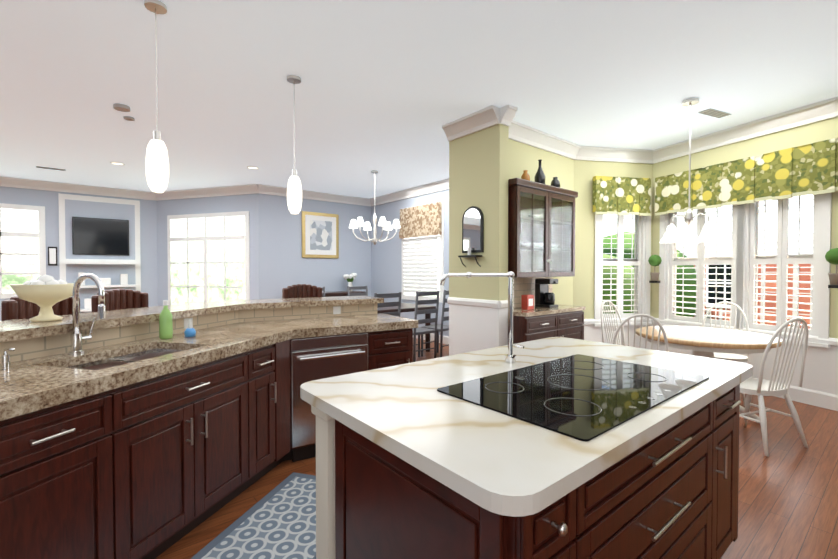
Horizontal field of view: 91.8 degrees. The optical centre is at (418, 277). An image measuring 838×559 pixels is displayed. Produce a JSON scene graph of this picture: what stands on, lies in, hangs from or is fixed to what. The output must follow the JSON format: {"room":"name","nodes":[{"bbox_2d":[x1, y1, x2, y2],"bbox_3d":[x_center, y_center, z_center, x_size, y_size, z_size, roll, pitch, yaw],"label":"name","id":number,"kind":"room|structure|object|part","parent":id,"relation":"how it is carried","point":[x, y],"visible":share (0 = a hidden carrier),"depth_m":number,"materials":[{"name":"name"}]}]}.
{"room":"kitchen","nodes":[
{"label":"kitchen","id":0,"kind":"room"},
{"bbox_2d":[0,186,157,320],"bbox_3d":[-9.142,-0.241,5.836,9.090,3.000,0.160,-1,1,-39],"label":"wall","id":1,"kind":"structure","parent":0,"point":[49,200],"depth_m":7.75,"materials":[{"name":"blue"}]},
{"bbox_2d":[48,247,56,265],"bbox_3d":[-6.843,-0.396,7.587,0.130,0.350,0.029,-1,1,-39],"label":"framed picture","id":2,"kind":"object","parent":1,"relation":"attached to","point":[52,256],"visible":0.98,"depth_m":7.58,"materials":[{"name":"black plastic"}]},
{"bbox_2d":[58,193,140,312],"bbox_3d":[-6.196,-0.176,7.945,1.260,2.800,0.300,-1,1,-39],"label":"wall unit","id":3,"kind":"object","parent":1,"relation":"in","point":[99,237],"visible":0.73,"depth_m":7.95,"materials":[{"name":"white wood"}]},
{"bbox_2d":[157,193,258,305],"bbox_3d":[-4.304,-0.283,8.317,2.613,3.000,0.160,0,1,18],"label":"wall","id":4,"kind":"structure","parent":0,"point":[232,203],"depth_m":8.21,"materials":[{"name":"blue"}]},
{"bbox_2d":[258,193,370,298],"bbox_3d":[-2.137,-0.289,8.687,2.550,3.000,0.202,-1,1,-39],"label":"wall","id":5,"kind":"structure","parent":0,"point":[283,263],"depth_m":8.49,"materials":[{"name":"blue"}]},
{"bbox_3d":[-2.082,-0.888,8.617,0.840,0.960,0.041,-1,1,-39],"label":"framed picture","id":6,"kind":"part","parent":5,"relation":"part of"},
{"bbox_2d":[371,189,448,335],"bbox_3d":[0.512,-0.271,7.584,0.160,3.000,4.940,-1,1,-39],"label":"wall","id":7,"kind":"structure","parent":0,"point":[386,269],"depth_m":8.72,"materials":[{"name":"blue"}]},
{"bbox_2d":[399,201,443,302],"bbox_3d":[0.521,-0.467,7.356,0.110,1.880,2.880,-1,1,-39],"label":"shades","id":8,"kind":"object","parent":7,"relation":"attached to","point":[421,234],"visible":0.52,"depth_m":7.89,"materials":[{"name":"white fabric"}]},
{"bbox_2d":[0,0,837,197],"bbox_3d":[-2.046,-1.707,1.948,15.200,0.060,16.200,-1,1,-39],"label":"ceiling","id":9,"kind":"structure","parent":0,"point":[386,89],"depth_m":3.48,"materials":[{"name":"white paint"}]},
{"bbox_2d":[35,166,65,170],"bbox_3d":[-5.809,-1.733,6.410,0.352,0.034,0.154,-1,1,-39],"label":"air vent","id":10,"kind":"object","parent":9,"relation":"in","point":[35,166],"depth_m":6.51,"materials":[{"name":"grey metal"}]},
{"bbox_2d":[110,162,124,164],"bbox_3d":[-4.535,-1.728,6.111,0.170,0.034,0.190,-1,1,-39],"label":"recessed light","id":11,"kind":"object","parent":9,"relation":"in","point":[115,163],"depth_m":6.22,"materials":[{"name":"grey"}]},
{"bbox_2d":[113,103,134,120],"bbox_3d":[-2.997,-1.695,4.136,0.195,0.034,0.491,-1,1,-39],"label":"recessed light","id":12,"kind":"object","parent":9,"relation":"in","point":[117,106],"depth_m":4.06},
{"bbox_2d":[144,0,168,192],"bbox_3d":[-1.627,-1.106,2.520,0.124,1.160,0.124,-1,1,-39],"label":"pendant light","id":13,"kind":"object","parent":9,"relation":"hanging from","point":[157,167],"visible":1,"depth_m":2.49,"materials":[{"name":"white glass"}]},
{"bbox_2d":[247,166,258,168],"bbox_3d":[-2.602,-1.732,6.356,0.172,0.034,0.187,-1,1,-39],"label":"recessed light","id":14,"kind":"object","parent":9,"relation":"in","point":[249,167],"depth_m":6.47,"materials":[{"name":"grey"}]},
{"bbox_2d":[287,75,301,213],"bbox_3d":[-1.068,-1.122,3.479,0.124,1.160,0.124,-1,1,-39],"label":"pendant light","id":15,"kind":"object","parent":9,"relation":"hanging from","point":[294,195],"visible":1,"depth_m":3.45,"materials":[{"name":"white glass"}]},
{"bbox_2d":[349,170,400,244],"bbox_3d":[-0.732,-1.146,6.722,0.838,1.220,0.852,-1,1,-39],"label":"chandelier","id":16,"kind":"object","parent":9,"relation":"hanging from","point":[354,224],"visible":1,"depth_m":6.70,"materials":[{"name":"silver metal"}]},
{"bbox_2d":[660,97,720,243],"bbox_3d":[2.655,-1.024,3.925,0.490,1.370,0.477,-1,1,-39],"label":"light","id":17,"kind":"object","parent":9,"relation":"hanging from","point":[707,234],"visible":1,"depth_m":3.92,"materials":[{"name":"silver metal"}]},
{"bbox_2d":[698,108,731,117],"bbox_3d":[3.031,-1.696,4.161,0.371,0.034,0.200,-1,1,-39],"label":"air vent","id":18,"kind":"object","parent":9,"relation":"in","point":[707,112],"depth_m":4.23,"materials":[{"name":"grey metal"}]},
{"bbox_2d":[449,124,508,355],"bbox_3d":[0.636,-0.218,4.459,0.140,3.000,0.740,-1,1,-39],"label":"wall column","id":19,"kind":"structure","parent":0,"point":[478,169],"depth_m":4.32,"materials":[{"name":"yellow paint"}]},
{"bbox_2d":[458,206,483,266],"bbox_3d":[0.549,-0.440,4.371,0.099,0.654,0.300,-1,1,-39],"label":"sconce","id":20,"kind":"object","parent":19,"relation":"attached to","point":[473,230],"visible":0.98,"depth_m":4.37,"materials":[{"name":"grey metal"}]},
{"bbox_2d":[155,338,837,558],"bbox_3d":[-2.046,1.353,1.999,15.200,0.060,16.200,-1,1,-39],"label":"floor","id":21,"kind":"structure","parent":0,"point":[788,497],"depth_m":2.50,"materials":[{"name":"brown wood"}]},
{"bbox_2d":[1,296,79,320],"bbox_3d":[-2.350,0.708,2.696,0.517,1.211,0.454,0,1,16],"label":"bar stool","id":22,"kind":"object","parent":21,"relation":"on","point":[14,307],"visible":0.02,"depth_m":2.63,"materials":[{"name":"brown wood"}]},
{"bbox_2d":[91,289,148,311],"bbox_3d":[-2.204,0.699,3.216,0.517,1.211,0.454,0,1,16],"label":"bar stool","id":23,"kind":"object","parent":21,"relation":"on","point":[117,299],"visible":0.29,"depth_m":3.27,"materials":[{"name":"brown leather"}]},
{"bbox_2d":[0,296,417,558],"bbox_3d":[-1.452,0.778,1.867,4.353,1.095,2.924,-1,1,-39],"label":"kitchen cabinet","id":24,"kind":"object","parent":21,"relation":"on","point":[129,434],"depth_m":1.96,"materials":[{"name":"brown wood"}]},
{"bbox_2d":[1,348,14,366],"bbox_3d":[-1.749,0.341,1.730,0.047,0.081,0.058,-1,1,-39],"label":"soap dispenser","id":25,"kind":"object","parent":24,"relation":"on","point":[5,359],"visible":1,"depth_m":1.73,"materials":[{"name":"silver metal"}]},
{"bbox_2d":[10,275,73,321],"bbox_3d":[-1.939,0.105,2.113,0.270,0.240,0.266,-1,1,-39],"label":"decorative bowl","id":26,"kind":"object","parent":24,"relation":"on","point":[45,293],"visible":0.96,"depth_m":2.06,"materials":[{"name":"beige ceramic"}]},
{"bbox_2d":[68,273,105,354],"bbox_3d":[-1.624,0.178,1.986,0.146,0.398,0.203,-1,1,-39],"label":"faucet","id":27,"kind":"object","parent":24,"relation":"on","point":[77,338],"visible":1,"depth_m":1.99,"materials":[{"name":"silver metal"}]},
{"bbox_2d":[159,300,172,338],"bbox_3d":[-1.531,0.254,2.457,0.071,0.230,0.072,-1,1,-39],"label":"soap bottle","id":28,"kind":"object","parent":24,"relation":"on","point":[165,325],"visible":1,"depth_m":2.43,"materials":[{"name":"green plastic"}]},
{"bbox_2d":[184,320,195,336],"bbox_3d":[-1.427,0.318,2.533,0.066,0.100,0.066,-1,1,-39],"label":"scrub brush","id":29,"kind":"object","parent":24,"relation":"on","point":[189,331],"visible":1,"depth_m":2.52,"materials":[{"name":"blue plastic"}]},
{"bbox_2d":[191,472,315,558],"bbox_3d":[-0.850,1.325,1.575,0.600,0.010,2.200,0,1,16],"label":"rug","id":30,"kind":"object","parent":21,"relation":"on","point":[278,521],"visible":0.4,"depth_m":2.11,"materials":[{"name":"fabric"}]},
{"bbox_2d":[282,284,321,297],"bbox_3d":[-1.164,0.681,4.265,0.454,1.211,0.517,-1,1,-32],"label":"bar stool","id":31,"kind":"object","parent":21,"relation":"on","point":[301,291],"visible":0.29,"depth_m":4.42,"materials":[{"name":"brown wood"}]},
{"bbox_2d":[322,291,364,296],"bbox_3d":[-1.915,0.765,8.472,1.640,0.900,0.482,-1,1,-39],"label":"sideboard","id":32,"kind":"object","parent":21,"relation":"on","point":[336,293],"depth_m":8.44,"materials":[{"name":"brown wood"}]},
{"bbox_2d":[343,273,356,291],"bbox_3d":[-1.487,0.103,8.817,0.271,0.409,0.358,-1,1,-39],"label":"flower vase","id":33,"kind":"object","parent":32,"relation":"on","point":[349,278],"visible":0.92,"depth_m":8.77,"materials":[{"name":"white"}]},
{"bbox_2d":[347,286,367,295],"bbox_3d":[-1.037,0.698,7.632,0.440,1.062,0.488,-1,1,-39],"label":"dining chair","id":34,"kind":"object","parent":21,"relation":"on","point":[358,288],"visible":0.1,"depth_m":7.79,"materials":[{"name":"grey paint"}]},
{"bbox_2d":[374,292,401,316],"bbox_3d":[-0.553,0.732,5.616,0.440,1.062,0.488,-1,1,-39],"label":"dining chair","id":35,"kind":"object","parent":21,"relation":"on","point":[391,295],"visible":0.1,"depth_m":5.47,"materials":[{"name":"grey paint"}]},
{"bbox_2d":[377,303,435,351],"bbox_3d":[-0.718,0.865,6.690,1.700,0.760,1.100,-1,1,-39],"label":"dining table","id":36,"kind":"object","parent":21,"relation":"on","point":[406,307],"visible":0.17,"depth_m":6.70,"materials":[{"name":"brown wood"}]},
{"bbox_2d":[412,290,439,361],"bbox_3d":[-0.011,0.724,6.059,0.440,1.062,0.488,-1,1,-39],"label":"dining chair","id":37,"kind":"object","parent":21,"relation":"on","point":[418,331],"visible":0.67,"depth_m":5.92,"materials":[{"name":"grey paint"}]},
{"bbox_2d":[421,290,448,356],"bbox_3d":[0.349,0.718,6.418,0.488,1.062,0.440,1,1,41],"label":"dining chair","id":38,"kind":"object","parent":21,"relation":"on","point":[441,327],"visible":0.58,"depth_m":6.20,"materials":[{"name":"grey paint"}]},
{"bbox_2d":[311,373,752,558],"bbox_3d":[0.560,0.888,1.725,1.722,0.880,0.992,-1,1,-39],"label":"kitchen island","id":39,"kind":"object","parent":21,"relation":"on","point":[673,494],"depth_m":1.25,"materials":[{"name":"brown wood"}]},
{"bbox_2d":[300,337,752,528],"bbox_3d":[0.545,0.427,1.726,1.800,0.040,1.044,-1,1,-39],"label":"island countertop","id":40,"kind":"structure","parent":39,"relation":"on","point":[507,467],"depth_m":1.16,"materials":[{"name":"white stone"}]},
{"bbox_2d":[440,271,523,362],"bbox_3d":[0.301,0.187,1.919,0.294,0.432,0.289,-1,1,-39],"label":"pot filler","id":41,"kind":"object","parent":40,"relation":"on","point":[510,357],"visible":1,"depth_m":1.93,"materials":[{"name":"silver metal"}]},
{"bbox_2d":[432,353,711,440],"bbox_3d":[0.621,0.406,1.562,0.980,0.008,0.575,-1,1,-39],"label":"cooktop","id":42,"kind":"object","parent":40,"relation":"in","point":[582,396],"depth_m":1.46,"materials":[{"name":"black glass"}]},
{"bbox_2d":[508,178,584,343],"bbox_3d":[1.394,0.127,4.604,1.190,2.305,0.478,-1,1,-39],"label":"hutch","id":43,"kind":"object","parent":21,"relation":"on","point":[541,230],"visible":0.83,"depth_m":4.56,"materials":[{"name":"brown wood"}]},
{"bbox_2d":[521,170,529,180],"bbox_3d":[1.184,-1.105,4.517,0.100,0.160,0.100,-1,1,-39],"label":"vase","id":44,"kind":"object","parent":43,"relation":"on","point":[525,176],"visible":0.69,"depth_m":4.48,"materials":[{"name":"brown ceramic"}]},
{"bbox_2d":[521,294,533,309],"bbox_3d":[1.188,0.271,4.439,0.120,0.160,0.081,-1,1,-39],"label":"canister","id":45,"kind":"object","parent":43,"relation":"on","point":[527,302],"visible":0.98,"depth_m":4.40,"materials":[{"name":"red metal"}]},
{"bbox_2d":[534,159,545,183],"bbox_3d":[1.391,-1.188,4.672,0.124,0.320,0.121,-1,1,-39],"label":"vase","id":46,"kind":"object","parent":43,"relation":"on","point":[540,177],"visible":0.65,"depth_m":4.63,"materials":[{"name":"black ceramic"}]},
{"bbox_2d":[535,279,557,307],"bbox_3d":[1.488,0.181,4.735,0.180,0.330,0.200,-1,1,-39],"label":"coffee maker","id":47,"kind":"object","parent":43,"relation":"on","point":[544,297],"visible":1,"depth_m":4.71,"materials":[{"name":"black plastic"}]},
{"bbox_2d":[551,177,559,187],"bbox_3d":[1.641,-1.117,4.890,0.120,0.170,0.120,-1,1,-39],"label":"vase","id":48,"kind":"object","parent":43,"relation":"on","point":[555,181],"visible":0.52,"depth_m":4.85,"materials":[{"name":"black ceramic"}]},
{"bbox_2d":[600,300,624,345],"bbox_3d":[2.335,0.776,4.565,0.502,1.014,0.511,-1,1,-34],"label":"chair","id":49,"kind":"object","parent":21,"relation":"on","point":[602,310],"visible":0.44,"depth_m":4.72,"materials":[{"name":"white wood"}]},
{"bbox_2d":[612,314,668,351],"bbox_3d":[1.855,0.794,3.503,0.502,1.014,0.511,0,1,16],"label":"chair","id":50,"kind":"object","parent":21,"relation":"on","point":[661,328],"visible":0.31,"depth_m":3.28,"materials":[{"name":"white wood"}]},
{"bbox_2d":[636,326,781,419],"bbox_3d":[2.724,0.915,3.897,1.150,0.752,1.150,-1,1,-39],"label":"table","id":51,"kind":"object","parent":21,"relation":"on","point":[704,341],"visible":0.5,"depth_m":3.63,"materials":[{"name":"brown wood"}]},
{"bbox_2d":[702,301,748,405],"bbox_3d":[3.274,0.779,4.398,0.511,1.014,0.502,-1,1,-44],"label":"chair","id":52,"kind":"object","parent":21,"relation":"on","point":[734,357],"visible":0.42,"depth_m":4.43,"materials":[{"name":"white wood"}]},
{"bbox_2d":[739,318,808,455],"bbox_3d":[2.695,0.799,3.221,0.505,1.014,0.511,0,1,-19],"label":"chair","id":53,"kind":"object","parent":21,"relation":"on","point":[760,387],"visible":0.9,"depth_m":3.07,"materials":[{"name":"white wood"}]},
{"bbox_2d":[508,139,573,305],"bbox_3d":[1.373,-0.227,4.996,1.680,3.000,0.160,-1,1,-39],"label":"wall","id":54,"kind":"structure","parent":0,"point":[522,157],"depth_m":5.08,"materials":[{"name":"yellow paint"}]},
{"bbox_2d":[573,160,652,348],"bbox_3d":[2.650,-0.238,5.651,1.200,3.000,0.160,0,1,-10],"label":"wall","id":55,"kind":"structure","parent":0,"point":[585,172],"depth_m":5.51,"materials":[{"name":"yellow paint"}]},
{"bbox_2d":[651,117,837,394],"bbox_3d":[4.066,-0.212,4.071,0.160,3.000,3.600,0,1,-24],"label":"wall","id":56,"kind":"structure","parent":0,"point":[821,370],"depth_m":4.30,"materials":[{"name":"yellow paint"}]},
{"bbox_2d":[648,255,661,282],"bbox_3d":[3.169,-0.115,5.457,0.160,0.380,0.160,-1,1,-39],"label":"topiary","id":57,"kind":"object","parent":56,"relation":"attached to","point":[654,260],"visible":1,"depth_m":5.42,"materials":[{"name":"green plant"}]},
{"bbox_2d":[593,193,831,347],"bbox_3d":[3.389,-0.244,4.951,0.898,1.835,2.344,-1,1,-39],"label":"blinds","id":58,"kind":"object","parent":56,"relation":"attached to","point":[745,259],"visible":0.73,"depth_m":4.72,"materials":[{"name":"white wood"}]},
{"bbox_2d":[593,138,837,215],"bbox_3d":[3.537,-1.075,4.551,0.810,0.510,2.914,-1,1,-39],"label":"floral valance","id":59,"kind":"object","parent":56,"relation":"attached to","point":[808,169],"visible":1,"depth_m":4.66,"materials":[{"name":"green fabric"}]},
{"bbox_2d":[825,248,837,287],"bbox_3d":[3.935,-0.088,3.827,0.160,0.380,0.160,-1,1,-39],"label":"topiary","id":60,"kind":"object","parent":56,"relation":"attached to","point":[831,256],"visible":1,"depth_m":3.81,"materials":[{"name":"green plant"}]},
{"label":"outside","id":61,"kind":"structure","parent":0,"visible":0},
{"bbox_3d":[6.090,1.413,10.061,38.000,0.350,32.000,-1,1,-39],"label":"ground","id":62,"kind":"structure","parent":61,"visible":0},
{"bbox_2d":[603,232,695,316],"bbox_3d":[3.219,0.305,9.054,5.700,2.700,4.500,-1,1,-39],"label":"bushes","id":63,"kind":"object","parent":62,"relation":"on","point":[690,269],"visible":0.06,"depth_m":8.01,"materials":[{"name":"green plant"}]},
{"bbox_2d":[603,194,813,328],"bbox_3d":[8.375,-0.727,7.975,0.370,4.500,12.000,0,1,-24],"label":"brick house","id":64,"kind":"structure","parent":62,"relation":"on","point":[724,223],"depth_m":9.07,"materials":[{"name":"red"}]},
{"bbox_3d":[-7.775,-0.091,-3.153,0.160,3.000,15.500,-1,1,-39],"label":"wall","id":65,"kind":"structure","parent":0,"visible":0},
{"bbox_2d":[0,96,837,410],"bbox_3d":[-2.264,-0.166,1.335,14.115,3.000,15.565,-1,1,-39],"label":"crown molding","id":66,"kind":"structure","parent":65,"relation":"attached to","point":[484,118],"depth_m":5.07,"materials":[{"name":"white wood"}]}
]}

